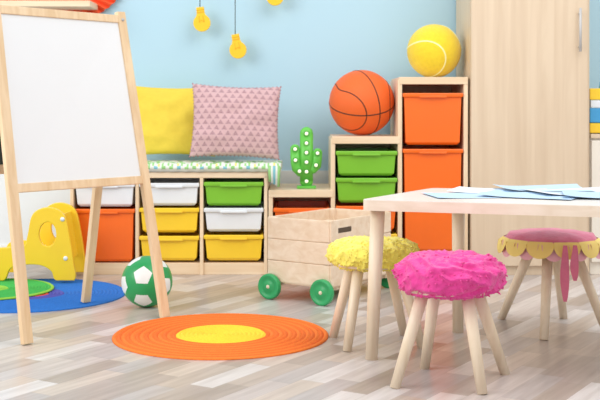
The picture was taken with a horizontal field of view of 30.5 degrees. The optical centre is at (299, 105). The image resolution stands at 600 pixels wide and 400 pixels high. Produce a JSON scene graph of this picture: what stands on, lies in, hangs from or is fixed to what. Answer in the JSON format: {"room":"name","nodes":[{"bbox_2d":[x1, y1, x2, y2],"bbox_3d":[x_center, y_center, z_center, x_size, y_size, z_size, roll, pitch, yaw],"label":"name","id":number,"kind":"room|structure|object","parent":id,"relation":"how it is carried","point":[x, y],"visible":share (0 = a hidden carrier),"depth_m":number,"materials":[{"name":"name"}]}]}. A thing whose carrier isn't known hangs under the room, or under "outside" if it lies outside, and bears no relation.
{"room":"children's room","nodes":[
{"label":"children's room","id":0,"kind":"room"},
{"bbox_2d":[193,7,210,31],"bbox_3d":[-0.495,-0.846,5.595,0.087,0.939,0.090,0,0,0],"label":"bulb","id":1,"kind":"object","parent":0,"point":[201,22],"visible":1,"depth_m":5.55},
{"bbox_2d":[229,0,246,58],"bbox_3d":[-0.313,-0.777,5.595,0.087,1.076,0.090,0,0,0],"label":"bulb","id":2,"kind":"object","parent":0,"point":[237,49],"visible":1,"depth_m":5.55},
{"bbox_2d":[267,0,282,5],"bbox_3d":[-0.126,-0.911,5.595,0.087,0.808,0.090,0,0,0],"label":"bulb","id":3,"kind":"object","parent":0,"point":[272,2],"visible":1,"depth_m":5.55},
{"bbox_2d":[0,265,599,399],"bbox_3d":[0.000,0.840,2.370,10.000,0.100,6.740,0,0,0],"label":"floor","id":4,"kind":"structure","parent":0,"point":[72,354],"depth_m":3.46,"materials":[{"name":"laminate"}]},
{"bbox_2d":[0,279,124,312],"bbox_3d":[-1.130,0.786,4.590,0.819,0.008,0.819,0,0,0],"label":"rug","id":5,"kind":"object","parent":4,"relation":"on","point":[65,295],"visible":0.49,"depth_m":4.49,"materials":[{"name":"blue fabric"}]},
{"bbox_2d":[0,278,53,299],"bbox_3d":[-1.320,0.777,4.670,0.540,0.008,0.540,0,0,0],"label":"rug","id":6,"kind":"object","parent":5,"relation":"on","point":[7,287],"visible":0.77,"depth_m":4.68,"materials":[{"name":"green fabric"}]},
{"bbox_2d":[0,202,84,280],"bbox_3d":[-1.185,0.609,4.978,0.392,0.323,0.267,0,0,0],"label":"child chair","id":7,"kind":"object","parent":5,"relation":"on","point":[63,254],"visible":0.91,"depth_m":4.85,"materials":[{"name":"plastic"}]},
{"bbox_2d":[0,5,169,344],"bbox_3d":[-0.874,0.213,4.010,0.460,1.150,0.660,0,0,41],"label":"easel","id":8,"kind":"object","parent":4,"relation":"on","point":[70,117],"visible":1,"depth_m":3.95,"materials":[{"name":"brown wood"}]},
{"bbox_2d":[121,256,172,306],"bbox_3d":[-0.602,0.690,4.330,0.200,0.200,0.200,0,0,25],"label":"soccer ball","id":9,"kind":"object","parent":4,"relation":"on","point":[137,280],"visible":0.79,"depth_m":4.25,"materials":[{"name":"green leather"}]},
{"bbox_2d":[70,172,269,274],"bbox_3d":[-0.613,0.549,5.355,0.923,0.482,0.430,0,0,0],"label":"storage bench","id":10,"kind":"object","parent":4,"relation":"on","point":[201,265],"visible":0.27,"depth_m":5.15,"materials":[{"name":"brown wood"}]},
{"bbox_2d":[76,204,134,260],"bbox_3d":[-0.914,0.605,5.333,0.283,0.248,0.410,0,0,0],"label":"storage bin","id":11,"kind":"object","parent":10,"relation":"in","point":[116,230],"visible":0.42,"depth_m":5.15,"materials":[{"name":"orange plastic"}]},
{"bbox_2d":[76,185,134,206],"bbox_3d":[-0.914,0.416,5.333,0.283,0.112,0.410,0,0,0],"label":"storage bin","id":12,"kind":"object","parent":10,"relation":"in","point":[123,195],"visible":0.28,"depth_m":5.15,"materials":[{"name":"white plastic"}]},
{"bbox_2d":[139,227,199,259],"bbox_3d":[-0.611,0.666,5.333,0.279,0.117,0.410,0,0,0],"label":"storage bin","id":13,"kind":"object","parent":10,"relation":"in","point":[173,245],"visible":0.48,"depth_m":5.15,"materials":[{"name":"yellow plastic"}]},
{"bbox_2d":[139,201,199,231],"bbox_3d":[-0.611,0.535,5.333,0.279,0.117,0.410,0,0,0],"label":"storage bin","id":14,"kind":"object","parent":10,"relation":"in","point":[168,218],"visible":0.67,"depth_m":5.15,"materials":[{"name":"yellow plastic"}]},
{"bbox_2d":[139,178,199,205],"bbox_3d":[-0.611,0.413,5.333,0.279,0.108,0.410,0,0,0],"label":"storage bin","id":15,"kind":"object","parent":10,"relation":"in","point":[165,191],"visible":0.69,"depth_m":5.15,"materials":[{"name":"white plastic"}]},
{"bbox_2d":[147,160,281,186],"bbox_3d":[-0.582,0.320,5.331,0.986,0.111,0.458,0,0,0],"label":"seat pad","id":16,"kind":"object","parent":10,"relation":"on","point":[273,167],"visible":0.75,"depth_m":5.13,"materials":[{"name":"multicoloured fabric"}]},
{"bbox_2d":[136,86,214,156],"bbox_3d":[-0.625,0.074,5.451,0.421,0.350,0.154,0,0,4],"label":"pillow","id":17,"kind":"object","parent":16,"relation":"on","point":[166,114],"visible":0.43,"depth_m":5.40,"materials":[{"name":"fabric"}]},
{"bbox_2d":[189,83,281,159],"bbox_3d":[-0.308,0.074,5.271,0.442,0.371,0.154,0,0,-2],"label":"patterned pillow","id":18,"kind":"object","parent":16,"relation":"on","point":[230,121],"visible":1,"depth_m":5.22,"materials":[{"name":"fabric"}]},
{"bbox_2d":[204,226,263,259],"bbox_3d":[-0.310,0.663,5.333,0.278,0.122,0.410,0,0,0],"label":"storage bin","id":19,"kind":"object","parent":10,"relation":"in","point":[220,245],"visible":0.79,"depth_m":5.15,"materials":[{"name":"yellow plastic"}]},
{"bbox_2d":[204,201,263,230],"bbox_3d":[-0.310,0.533,5.333,0.278,0.112,0.410,0,0,0],"label":"storage bin","id":20,"kind":"object","parent":10,"relation":"in","point":[218,218],"visible":0.81,"depth_m":5.15,"materials":[{"name":"white plastic"}]},
{"bbox_2d":[204,178,263,205],"bbox_3d":[-0.310,0.411,5.333,0.278,0.112,0.410,0,0,0],"label":"storage bin","id":21,"kind":"object","parent":10,"relation":"in","point":[219,191],"visible":0.85,"depth_m":5.15,"materials":[{"name":"green plastic"}]},
{"bbox_2d":[112,313,327,359],"bbox_3d":[-0.272,0.786,3.785,0.740,0.008,0.740,0,0,0],"label":"rug","id":22,"kind":"object","parent":4,"relation":"on","point":[215,336],"visible":1,"depth_m":3.73,"materials":[{"name":"orange fabric"}]},
{"bbox_2d":[258,208,390,305],"bbox_3d":[0.129,0.622,4.639,0.363,0.336,0.556,0,0,35],"label":"cart","id":23,"kind":"object","parent":4,"relation":"on","point":[298,243],"visible":0.73,"depth_m":4.46,"materials":[{"name":"brown wood"}]},
{"bbox_2d":[268,77,467,249],"bbox_3d":[0.319,0.327,5.354,0.932,0.926,0.433,0,0,0],"label":"storage shelf","id":24,"kind":"object","parent":4,"relation":"on","point":[285,192],"visible":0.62,"depth_m":5.14,"materials":[{"name":"brown wood"}]},
{"bbox_2d":[273,201,329,215],"bbox_3d":[0.009,0.526,5.333,0.265,0.098,0.410,0,0,0],"label":"storage bin","id":25,"kind":"object","parent":24,"relation":"in","point":[280,207],"visible":0.5,"depth_m":5.52,"materials":[{"name":"orange plastic"}]},
{"bbox_2d":[290,127,321,188],"bbox_3d":[0.030,0.245,5.240,0.152,0.292,0.060,0,0,0],"label":"night light","id":26,"kind":"object","parent":24,"relation":"on","point":[306,161],"visible":1,"depth_m":5.22,"materials":[{"name":"green plastic"}]},
{"bbox_2d":[329,70,394,134],"bbox_3d":[0.299,-0.017,5.320,0.316,0.316,0.316,0,0,27],"label":"basketball","id":27,"kind":"object","parent":24,"relation":"on","point":[361,102],"visible":1,"depth_m":5.21,"materials":[{"name":"rubber"}]},
{"bbox_2d":[335,199,394,229],"bbox_3d":[0.311,0.526,5.333,0.287,0.117,0.410,0,0,0],"label":"storage bin","id":28,"kind":"object","parent":24,"relation":"in","point":[358,206],"visible":0.21,"depth_m":5.15,"materials":[{"name":"orange plastic"}]},
{"bbox_2d":[335,173,396,202],"bbox_3d":[0.311,0.395,5.333,0.287,0.117,0.410,0,0,0],"label":"storage bin","id":29,"kind":"object","parent":24,"relation":"in","point":[349,189],"visible":0.77,"depth_m":5.15,"materials":[{"name":"green plastic"}]},
{"bbox_2d":[335,148,396,175],"bbox_3d":[0.311,0.269,5.333,0.287,0.117,0.410,0,0,0],"label":"storage bin","id":30,"kind":"object","parent":24,"relation":"in","point":[349,161],"visible":0.94,"depth_m":5.15,"materials":[{"name":"green plastic"}]},
{"bbox_2d":[391,229,396,236],"bbox_3d":[0.311,0.659,5.333,0.287,0.122,0.410,0,0,0],"label":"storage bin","id":31,"kind":"object","parent":24,"relation":"in","point":[393,233],"visible":0.06,"depth_m":5.16,"materials":[{"name":"yellow plastic"}]},
{"bbox_2d":[402,146,462,250],"bbox_3d":[0.621,0.442,5.333,0.282,0.481,0.410,0,0,0],"label":"storage bin","id":32,"kind":"object","parent":24,"relation":"in","point":[423,167],"visible":0.73,"depth_m":5.15,"materials":[{"name":"orange plastic"}]},
{"bbox_2d":[402,93,462,144],"bbox_3d":[0.621,0.061,5.333,0.282,0.243,0.410,0,0,0],"label":"storage bin","id":33,"kind":"object","parent":24,"relation":"in","point":[427,118],"visible":0.84,"depth_m":5.15,"materials":[{"name":"orange plastic"}]},
{"bbox_2d":[407,24,460,76],"bbox_3d":[0.648,-0.266,5.320,0.261,0.260,0.260,0,0,28],"label":"tennis ball","id":34,"kind":"object","parent":24,"relation":"on","point":[434,50],"visible":0.98,"depth_m":5.23,"materials":[{"name":"fabric"}]},
{"bbox_2d":[324,235,422,351],"bbox_3d":[0.248,0.616,3.660,0.331,0.358,0.316,0,0,0],"label":"stool","id":35,"kind":"object","parent":4,"relation":"on","point":[350,254],"visible":0.73,"depth_m":3.58,"materials":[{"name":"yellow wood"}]},
{"bbox_2d":[390,249,509,394],"bbox_3d":[0.430,0.606,3.157,0.328,0.379,0.328,0,0,20],"label":"stool","id":36,"kind":"object","parent":4,"relation":"on","point":[468,276],"visible":1,"depth_m":3.07,"materials":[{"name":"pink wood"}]},
{"bbox_2d":[363,188,599,360],"bbox_3d":[0.874,0.539,3.461,1.256,0.503,0.564,0,0,18],"label":"table","id":37,"kind":"object","parent":4,"relation":"on","point":[412,201],"visible":0.78,"depth_m":3.41,"materials":[{"name":"brown wood"}]},
{"bbox_2d":[421,184,599,199],"bbox_3d":[0.772,0.279,3.580,0.752,0.016,0.505,0,0,0],"label":"paper sheets","id":38,"kind":"object","parent":37,"relation":"on","point":[558,191],"visible":1,"depth_m":3.58,"materials":[{"name":"white paper"}]},
{"bbox_2d":[456,0,588,274],"bbox_3d":[1.074,-0.235,5.349,0.557,2.050,0.521,0,0,0],"label":"wardrobe","id":39,"kind":"object","parent":4,"relation":"on","point":[525,63],"visible":0.66,"depth_m":5.12,"materials":[{"name":"brown wood"}]},
{"bbox_2d":[497,228,599,339],"bbox_3d":[0.892,0.616,3.900,0.382,0.361,0.407,0,0,0],"label":"stool","id":40,"kind":"object","parent":4,"relation":"on","point":[555,247],"visible":1,"depth_m":3.78,"materials":[{"name":"brown wood"}]},
{"bbox_2d":[589,133,599,273],"bbox_3d":[1.662,0.460,5.367,0.605,0.659,0.487,0,0,0],"label":"base cabinet","id":41,"kind":"object","parent":4,"relation":"on","point":[594,138],"visible":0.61,"depth_m":5.14,"materials":[{"name":"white wood"}]},
{"bbox_2d":[589,85,599,132],"bbox_3d":[1.473,0.005,5.250,0.220,0.244,0.160,0,0,0],"label":"storage box","id":42,"kind":"object","parent":41,"relation":"on","point":[594,93],"visible":0.48,"depth_m":5.17,"materials":[{"name":"yellow plastic"}]},
{"bbox_2d":[100,0,599,169],"bbox_3d":[0.000,-0.560,5.690,10.000,2.700,0.100,0,0,0],"label":"wall","id":43,"kind":"structure","parent":0,"point":[302,47],"depth_m":5.64,"materials":[{"name":"blue paint"}]},
{"bbox_2d":[0,0,97,9],"bbox_3d":[-1.399,-0.503,5.520,0.736,0.030,0.240,0,0,0],"label":"wall shelf","id":44,"kind":"object","parent":43,"relation":"attached to","point":[44,4],"visible":0.9,"depth_m":5.40,"materials":[{"name":"brown wood"}]},
{"bbox_2d":[65,0,115,12],"bbox_3d":[-1.265,-0.643,5.607,0.734,0.455,0.030,0,0,0],"label":"fan","id":45,"kind":"object","parent":43,"relation":"attached to","point":[102,4],"visible":0.14,"depth_m":5.61,"materials":[{"name":"plastic"}]},
{"bbox_2d":[0,170,327,244],"bbox_3d":[0.000,0.560,5.634,10.000,0.460,0.012,0,0,0],"label":"trim","id":46,"kind":"structure","parent":43,"relation":"attached to","point":[30,202],"depth_m":5.63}
]}

